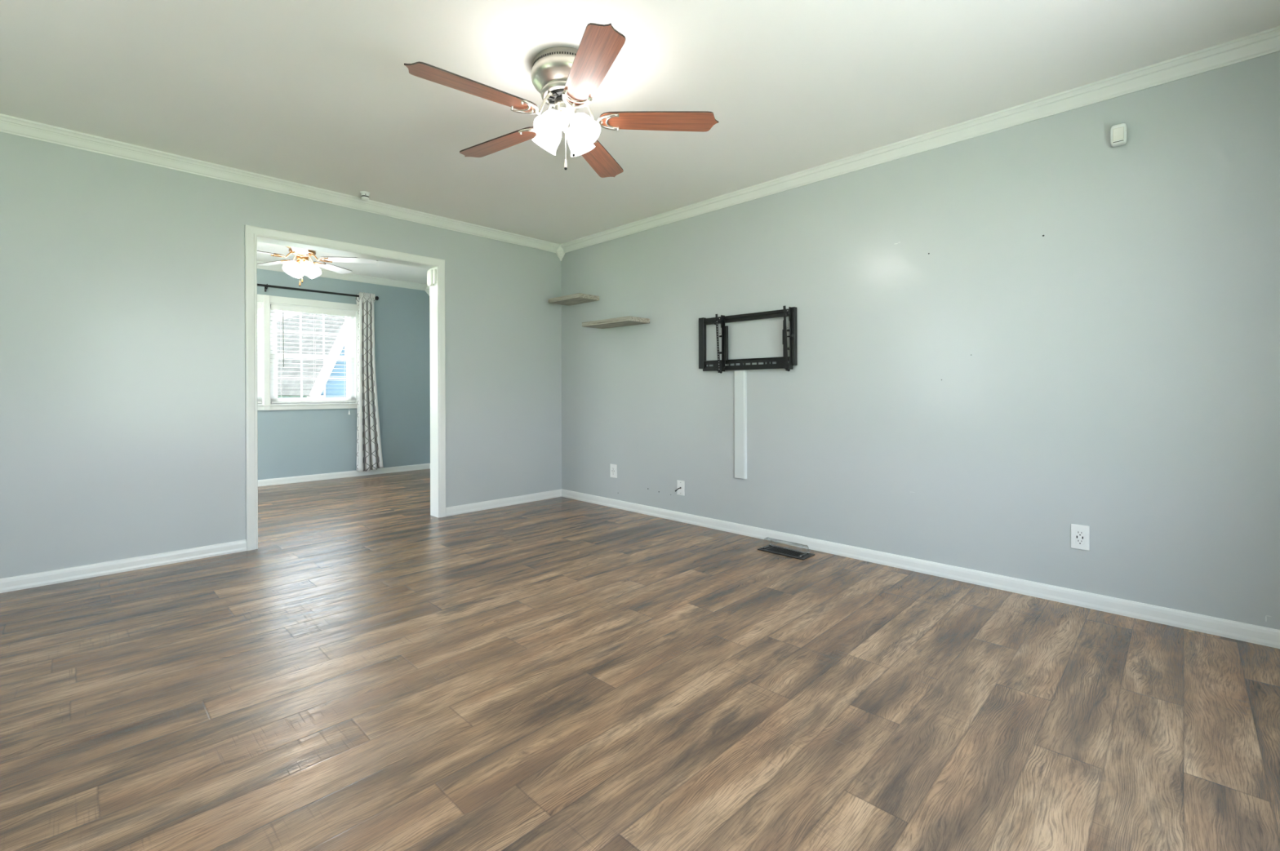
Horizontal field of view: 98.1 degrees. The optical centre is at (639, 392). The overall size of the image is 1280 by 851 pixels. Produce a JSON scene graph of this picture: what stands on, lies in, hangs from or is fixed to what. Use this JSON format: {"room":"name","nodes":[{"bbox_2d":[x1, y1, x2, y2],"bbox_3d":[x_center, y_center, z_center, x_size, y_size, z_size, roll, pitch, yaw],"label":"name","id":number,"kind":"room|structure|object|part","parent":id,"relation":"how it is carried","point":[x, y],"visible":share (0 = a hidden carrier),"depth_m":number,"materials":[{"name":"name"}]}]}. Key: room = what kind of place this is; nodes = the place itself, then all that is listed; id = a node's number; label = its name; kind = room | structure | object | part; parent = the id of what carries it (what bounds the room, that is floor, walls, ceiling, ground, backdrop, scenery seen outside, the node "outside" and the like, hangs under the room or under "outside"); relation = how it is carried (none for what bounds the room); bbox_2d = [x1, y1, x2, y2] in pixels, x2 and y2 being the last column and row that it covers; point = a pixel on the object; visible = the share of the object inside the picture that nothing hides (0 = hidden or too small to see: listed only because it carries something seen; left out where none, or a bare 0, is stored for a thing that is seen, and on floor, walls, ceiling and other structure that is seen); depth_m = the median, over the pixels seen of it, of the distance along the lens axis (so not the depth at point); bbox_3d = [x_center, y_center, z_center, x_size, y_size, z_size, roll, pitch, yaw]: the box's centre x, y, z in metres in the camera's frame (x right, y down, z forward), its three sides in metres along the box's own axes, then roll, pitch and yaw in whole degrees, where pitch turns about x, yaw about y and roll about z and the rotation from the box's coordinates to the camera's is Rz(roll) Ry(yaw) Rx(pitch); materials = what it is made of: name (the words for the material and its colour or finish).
{"room":"empty living room","nodes":[
{"label":"empty living room","id":0,"kind":"room"},
{"bbox_2d":[0,132,561,578],"bbox_3d":[-2.612,-0.196,3.572,0.060,2.440,5.220,0,0,44],"label":"wall","id":1,"kind":"structure","parent":0,"point":[122,366],"depth_m":3.28,"materials":[{"name":"grey paint"}]},
{"bbox_2d":[0,539,246,593],"bbox_3d":[-3.433,0.992,2.678,0.014,0.072,2.546,0,0,44],"label":"baseboard","id":2,"kind":"structure","parent":1,"relation":"attached to","point":[77,573],"depth_m":3.15,"materials":[{"name":"paint"}]},
{"bbox_2d":[0,113,559,253],"bbox_3d":[-2.533,-1.378,3.575,0.050,0.077,5.100,0,0,44],"label":"trim","id":3,"kind":"structure","parent":1,"relation":"attached to","point":[11,125],"depth_m":3.53,"materials":[{"name":"paint"}]},
{"bbox_2d":[244,224,445,551],"bbox_3d":[-2.120,-0.030,4.118,0.156,2.104,1.355,0,0,44],"label":"door frame","id":4,"kind":"structure","parent":1,"relation":"in","point":[253,234],"depth_m":3.97,"materials":[{"name":"paint"}]},
{"bbox_2d":[426,269,436,286],"bbox_3d":[-1.708,-0.940,4.552,0.126,0.132,0.026,0,0,44],"label":"sensor","id":5,"kind":"object","parent":4,"relation":"attached to","point":[432,273],"visible":1,"depth_m":4.54,"materials":[{"name":"white plastic"}]},
{"bbox_2d":[445,488,561,516],"bbox_3d":[-1.178,0.982,4.987,0.014,0.072,1.199,0,0,44],"label":"baseboard","id":6,"kind":"structure","parent":1,"relation":"attached to","point":[470,508],"depth_m":4.93,"materials":[{"name":"paint"}]},
{"bbox_2d":[555,246,564,261],"bbox_3d":[-0.769,-1.351,5.367,0.070,0.146,0.070,0,0,44],"label":"trim","id":7,"kind":"structure","parent":1,"relation":"attached to","point":[560,253],"depth_m":5.36,"materials":[{"name":"paint"}]},
{"bbox_2d":[257,268,430,479],"bbox_3d":[-4.638,-0.195,5.634,0.170,2.440,5.340,0,0,44],"label":"wall","id":8,"kind":"structure","parent":0,"point":[291,442],"depth_m":6.92,"materials":[{"name":"blue paint"}]},
{"bbox_2d":[257,302,263,405],"bbox_3d":[-4.483,-0.420,5.793,0.170,1.123,0.905,0,0,44],"label":"window","id":9,"kind":"structure","parent":8,"relation":"in","point":[260,340],"depth_m":6.07,"materials":[{"name":"white plastic"}]},
{"bbox_3d":[-4.488,-0.420,5.798,0.075,1.099,0.881,0,0,44],"label":"frame","id":10,"kind":"part","parent":9,"relation":"part of","materials":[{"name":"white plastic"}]},
{"bbox_2d":[257,302,262,404],"bbox_3d":[-4.439,-0.422,5.750,0.056,1.092,0.873,0,0,44],"label":"window blind","id":11,"kind":"object","parent":9,"relation":"attached to","point":[259,304],"visible":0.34,"depth_m":6.04,"materials":[{"name":"white plastic"}]},
{"bbox_2d":[257,293,358,410],"bbox_3d":[-4.076,-0.432,6.067,0.030,1.259,2.015,0,0,44],"label":"trim","id":12,"kind":"structure","parent":8,"relation":"attached to","point":[266,300],"depth_m":6.17,"materials":[{"name":"paint"}]},
{"bbox_2d":[269,303,357,404],"bbox_3d":[-3.812,-0.423,6.480,0.170,1.123,0.905,0,0,44],"label":"window","id":13,"kind":"structure","parent":8,"relation":"in","point":[351,371],"depth_m":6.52,"materials":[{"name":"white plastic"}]},
{"bbox_3d":[-3.827,-0.675,6.493,0.028,0.567,0.801,0,0,44],"label":"sash","id":14,"kind":"part","parent":13,"relation":"part of","materials":[{"name":"white plastic"}]},
{"bbox_3d":[-3.804,-0.165,6.473,0.028,0.547,0.801,0,0,44],"label":"sash","id":15,"kind":"part","parent":13,"relation":"part of","materials":[{"name":"white plastic"}]},
{"bbox_2d":[269,302,355,414],"bbox_3d":[-3.769,-0.367,6.406,0.098,1.271,0.919,0,0,44],"label":"window blind","id":16,"kind":"object","parent":13,"relation":"attached to","point":[273,307],"visible":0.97,"depth_m":6.39,"materials":[{"name":"white plastic"}]},
{"bbox_3d":[-3.768,0.111,6.440,0.052,0.021,0.873,0,0,44],"label":"rail","id":17,"kind":"part","parent":16,"relation":"part of","materials":[{"name":"white plastic"}]},
{"bbox_3d":[-3.490,-0.346,6.657,0.027,1.132,0.003,0,0,44],"label":"lift cord","id":18,"kind":"part","parent":16,"relation":"part of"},
{"bbox_2d":[257,284,378,300],"bbox_3d":[-4.239,-1.138,5.841,0.110,0.081,2.859,0,0,44],"label":"curtain rod","id":19,"kind":"object","parent":8,"relation":"attached to","point":[267,286],"visible":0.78,"depth_m":6.27,"materials":[{"name":"black metal"}]},
{"bbox_2d":[355,292,383,471],"bbox_3d":[-3.283,-0.124,6.765,0.090,2.161,0.328,0,0,44],"label":"window curtain","id":20,"kind":"object","parent":19,"relation":"hanging from","point":[369,451],"visible":1,"depth_m":6.73,"materials":[{"name":"fabric"}]},
{"bbox_2d":[257,260,427,290],"bbox_3d":[-4.562,-1.376,5.555,0.050,0.077,5.100,0,0,44],"label":"trim","id":21,"kind":"structure","parent":8,"relation":"attached to","point":[325,273],"depth_m":6.76,"materials":[{"name":"paint"}]},
{"bbox_2d":[257,463,430,487],"bbox_3d":[-4.569,0.989,5.572,0.014,0.072,5.100,0,0,44],"label":"baseboard","id":22,"kind":"structure","parent":8,"relation":"attached to","point":[282,481],"depth_m":6.58,"materials":[{"name":"paint"}]},
{"bbox_2d":[425,285,429,295],"bbox_3d":[-2.798,-1.350,7.348,0.070,0.146,0.070,0,0,44],"label":"trim","id":23,"kind":"structure","parent":8,"relation":"attached to","point":[427,291],"depth_m":7.34,"materials":[{"name":"paint"}]},
{"bbox_2d":[0,469,1279,850],"bbox_3d":[-1.808,1.123,2.849,8.000,0.200,5.260,0,0,44],"label":"floor","id":24,"kind":"structure","parent":0,"point":[382,673],"depth_m":1.82,"materials":[{"name":"brown laminate"}]},
{"bbox_2d":[757,545,814,559],"bbox_3d":[0.924,1.012,3.521,0.320,0.006,0.152,0,0,44],"label":"floor vent","id":25,"kind":"object","parent":24,"relation":"in","point":[793,553],"visible":0.97,"depth_m":3.51,"materials":[{"name":"metal"}]},
{"bbox_2d":[760,537,809,557],"bbox_3d":[0.920,0.978,3.524,0.282,0.063,0.116,0,0,44],"label":"air deflector","id":26,"kind":"object","parent":25,"relation":"on","point":[767,538],"visible":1,"depth_m":3.52,"materials":[{"name":"clear plastic"}]},
{"bbox_2d":[764,537,808,547],"bbox_3d":[0.929,0.978,3.533,0.270,0.062,0.086,0,0,44],"label":"hood","id":27,"kind":"object","parent":26,"relation":"attached to","point":[766,539],"depth_m":3.53,"materials":[{"name":"clear plastic"}]},
{"bbox_2d":[764,546,807,557],"bbox_3d":[0.924,1.011,3.521,0.280,0.004,0.112,0,0,44],"label":"grille","id":28,"kind":"object","parent":25,"relation":"attached to","point":[778,550],"depth_m":3.52,"materials":[{"name":"metal"}]},
{"bbox_2d":[0,0,1279,284],"bbox_3d":[-1.813,-1.477,2.870,8.075,0.120,5.340,0,0,44],"label":"ceiling","id":29,"kind":"structure","parent":0,"point":[322,94],"depth_m":2.52,"materials":[{"name":"paint"}]},
{"bbox_2d":[257,245,377,286],"bbox_3d":[-2.989,-1.182,5.023,1.168,0.472,1.220,0,0,-10],"label":"ceiling fan","id":30,"kind":"object","parent":29,"relation":"hanging from","point":[292,268],"visible":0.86,"depth_m":5.02,"materials":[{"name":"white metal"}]},
{"bbox_3d":[-3.319,-1.208,4.729,0.134,0.006,0.493,11,8,43],"label":"fan blade","id":31,"kind":"part","parent":30,"relation":"part of","materials":[{"name":"white wood"}]},
{"bbox_3d":[-3.400,-1.209,5.185,0.493,0.006,0.134,0,8,26],"label":"fan blade","id":32,"kind":"part","parent":30,"relation":"part of","materials":[{"name":"white wood"}]},
{"bbox_3d":[-3.090,-1.114,4.937,0.125,0.112,0.125,0,-40,30],"label":"lamp shade","id":33,"kind":"part","parent":30,"relation":"part of","materials":[{"name":"white glass"}]},
{"bbox_3d":[-3.121,-1.114,5.058,0.125,0.112,0.125,44,21,23],"label":"lamp shade","id":34,"kind":"part","parent":30,"relation":"part of","materials":[{"name":"white glass"}]},
{"bbox_3d":[-2.859,-1.210,4.665,0.134,0.006,0.493,9,-4,-28],"label":"fan blade","id":35,"kind":"part","parent":30,"relation":"part of","materials":[{"name":"white wood"}]},
{"bbox_3d":[-2.969,-1.114,4.968,0.125,0.112,0.125,-44,-21,23],"label":"lamp shade","id":36,"kind":"part","parent":30,"relation":"part of","materials":[{"name":"white glass"}]},
{"bbox_3d":[-3.000,-1.114,5.089,0.125,0.112,0.125,0,40,30],"label":"lamp shade","id":37,"kind":"part","parent":30,"relation":"part of","materials":[{"name":"white glass"}]},
{"bbox_3d":[-2.991,-1.211,5.404,0.134,0.006,0.493,-8,-1,8],"label":"fan blade","id":38,"kind":"part","parent":30,"relation":"part of","materials":[{"name":"white wood"}]},
{"bbox_3d":[-2.657,-1.211,5.082,0.493,0.006,0.134,0,-8,-10],"label":"fan blade","id":39,"kind":"part","parent":30,"relation":"part of","materials":[{"name":"white wood"}]},
{"bbox_2d":[360,191,370,200],"bbox_3d":[-1.952,-1.392,3.947,0.066,0.053,0.066,0,0,44],"label":"ceiling sensor","id":40,"kind":"object","parent":29,"relation":"attached to","point":[365,195],"visible":1,"depth_m":3.93,"materials":[{"name":"white plastic"}]},
{"bbox_2d":[404,22,718,177],"bbox_3d":[-0.369,-1.184,2.406,1.262,0.472,1.252,0,0,44],"label":"ceiling fan","id":41,"kind":"object","parent":29,"relation":"hanging from","point":[567,79],"visible":1,"depth_m":2.33,"materials":[{"name":"brown wood"}]},
{"bbox_3d":[-0.645,-1.183,2.162,0.521,0.006,0.134,0,9,-38],"label":"fan blade","id":42,"kind":"part","parent":41,"relation":"part of","materials":[{"name":"brown wood"}]},
{"bbox_3d":[-0.662,-1.184,2.642,0.521,0.006,0.134,0,9,34],"label":"fan blade","id":43,"kind":"part","parent":41,"relation":"part of","materials":[{"name":"brown wood"}]},
{"bbox_3d":[-0.398,-1.136,2.460,0.119,0.112,0.119,44,22,23],"label":"lamp shade","id":44,"kind":"part","parent":41,"relation":"part of","materials":[{"name":"white glass"}]},
{"bbox_3d":[-0.369,-1.136,2.339,0.119,0.112,0.119,0,-40,31],"label":"lamp shade","id":45,"kind":"part","parent":41,"relation":"part of","materials":[{"name":"white glass"}]},
{"bbox_3d":[-0.368,-1.139,2.341,0.044,0.083,0.044,0,-40,31],"label":"bulb","id":46,"kind":"part","parent":41,"relation":"part of","materials":[{"name":"white glass"}]},
{"bbox_3d":[-0.277,-1.136,2.489,0.119,0.112,0.119,0,40,31],"label":"lamp shade","id":47,"kind":"part","parent":41,"relation":"part of","materials":[{"name":"white glass"}]},
{"bbox_3d":[-0.251,-1.139,2.370,0.044,0.083,0.044,-45,-21,24],"label":"bulb","id":48,"kind":"part","parent":41,"relation":"part of","materials":[{"name":"white glass"}]},
{"bbox_3d":[-0.248,-1.136,2.368,0.119,0.112,0.119,-45,-21,24],"label":"lamp shade","id":49,"kind":"part","parent":41,"relation":"part of","materials":[{"name":"white glass"}]},
{"bbox_3d":[-0.183,-1.184,2.030,0.134,0.006,0.521,9,-3,-20],"label":"fan blade","id":50,"kind":"part","parent":41,"relation":"part of","materials":[{"name":"brown wood"}]},
{"bbox_3d":[-0.211,-1.186,2.807,0.134,0.006,0.521,-9,-2,16],"label":"fan blade","id":51,"kind":"part","parent":41,"relation":"part of","materials":[{"name":"brown wood"}]},
{"bbox_3d":[0.085,-1.186,2.429,0.521,0.006,0.134,0,-9,-2],"label":"fan blade","id":52,"kind":"part","parent":41,"relation":"part of","materials":[{"name":"brown wood"}]},
{"bbox_2d":[560,51,1279,630],"bbox_3d":[1.067,-0.206,3.711,5.130,2.440,0.121,0,0,44],"label":"wall","id":53,"kind":"structure","parent":0,"point":[1009,339],"depth_m":2.86,"materials":[{"name":"grey paint"}]},
{"bbox_2d":[548,293,599,306],"bbox_3d":[-0.610,-0.849,5.094,0.443,0.038,0.240,0,0,44],"label":"floating shelf","id":54,"kind":"object","parent":53,"relation":"attached to","point":[579,298],"visible":1,"depth_m":5.02,"materials":[{"name":"grey wood"}]},
{"bbox_2d":[610,464,617,478],"bbox_3d":[-0.233,0.693,4.895,0.084,0.117,0.008,0,0,44],"label":"wall outlet","id":55,"kind":"object","parent":53,"relation":"attached to","point":[613,467],"visible":1,"depth_m":4.89,"materials":[{"name":"white plastic"}]},
{"bbox_2d":[582,315,649,328],"bbox_3d":[-0.211,-0.588,4.705,0.585,0.037,0.242,0,0,44],"label":"floating shelf","id":56,"kind":"object","parent":53,"relation":"attached to","point":[624,321],"visible":1,"depth_m":4.61,"materials":[{"name":"grey wood"}]},
{"bbox_2d":[675,480,684,495],"bbox_3d":[0.303,0.750,4.339,0.074,0.114,0.055,0,0,44],"label":"cable plate","id":57,"kind":"object","parent":53,"relation":"attached to","point":[680,490],"visible":1,"depth_m":4.35,"materials":[{"name":"white plastic"}]},
{"bbox_2d":[734,369,746,479],"bbox_3d":[0.716,0.228,3.962,0.097,0.771,0.016,0,0,44],"label":"cover","id":58,"kind":"object","parent":53,"relation":"attached to","point":[740,376],"visible":1,"depth_m":3.95,"materials":[{"name":"white plastic"}]},
{"bbox_2d":[698,306,797,373],"bbox_3d":[0.720,-0.350,3.892,0.812,0.427,0.105,0,0,44],"label":"wall bracket","id":59,"kind":"object","parent":53,"relation":"attached to","point":[718,365],"visible":1,"depth_m":3.91,"materials":[{"name":"black metal"}]},
{"bbox_3d":[0.567,-0.352,4.005,0.018,0.422,0.053,0,0,44],"label":"vertical arm","id":60,"kind":"part","parent":59,"relation":"part of","materials":[{"name":"black metal"}]},
{"bbox_3d":[0.618,-0.353,4.002,0.032,0.249,0.020,0,0,44],"label":"tilt plate","id":61,"kind":"part","parent":59,"relation":"part of","materials":[{"name":"black metal"}]},
{"bbox_3d":[0.743,-0.528,3.920,0.745,0.046,0.031,0,0,44],"label":"rail","id":62,"kind":"part","parent":59,"relation":"part of","materials":[{"name":"black metal"}]},
{"bbox_3d":[0.743,-0.197,3.920,0.745,0.077,0.033,0,0,44],"label":"rail","id":63,"kind":"part","parent":59,"relation":"part of","materials":[{"name":"black metal"}]},
{"bbox_3d":[0.959,-0.353,3.669,0.030,0.249,0.020,0,0,44],"label":"tilt plate","id":64,"kind":"part","parent":59,"relation":"part of","materials":[{"name":"black metal"}]},
{"bbox_3d":[0.956,-0.352,3.626,0.018,0.422,0.053,0,0,44],"label":"vertical arm","id":65,"kind":"part","parent":59,"relation":"part of","materials":[{"name":"black metal"}]},
{"bbox_2d":[560,26,1279,253],"bbox_3d":[0.984,-1.387,3.670,4.950,0.077,0.050,0,0,44],"label":"trim","id":66,"kind":"structure","parent":53,"relation":"attached to","point":[1267,42],"depth_m":2.85,"materials":[{"name":"paint"}]},
{"bbox_2d":[561,488,1279,648],"bbox_3d":[1.002,0.979,3.687,4.950,0.072,0.014,0,0,44],"label":"baseboard","id":67,"kind":"structure","parent":53,"relation":"attached to","point":[1255,634],"depth_m":2.87,"materials":[{"name":"paint"}]},
{"bbox_2d":[1071,524,1089,551],"bbox_3d":[2.085,0.687,2.632,0.070,0.116,0.008,0,0,44],"label":"wall outlet","id":68,"kind":"object","parent":53,"relation":"attached to","point":[1080,535],"visible":1,"depth_m":2.63,"materials":[{"name":"white plastic"}]},
{"bbox_2d":[1075,529,1084,545],"bbox_3d":[2.083,0.687,2.630,0.033,0.066,0.003,0,0,44],"label":"receptacle","id":69,"kind":"object","parent":68,"relation":"attached to","point":[1080,534],"depth_m":2.63,"materials":[{"name":"white plastic"}]},
{"bbox_2d":[1110,123,1127,146],"bbox_3d":[2.167,-1.164,2.515,0.057,0.091,0.049,0,0,44],"label":"sensor","id":70,"kind":"object","parent":53,"relation":"attached to","point":[1118,133],"visible":1,"depth_m":2.50,"materials":[{"name":"white plastic"}]}
]}

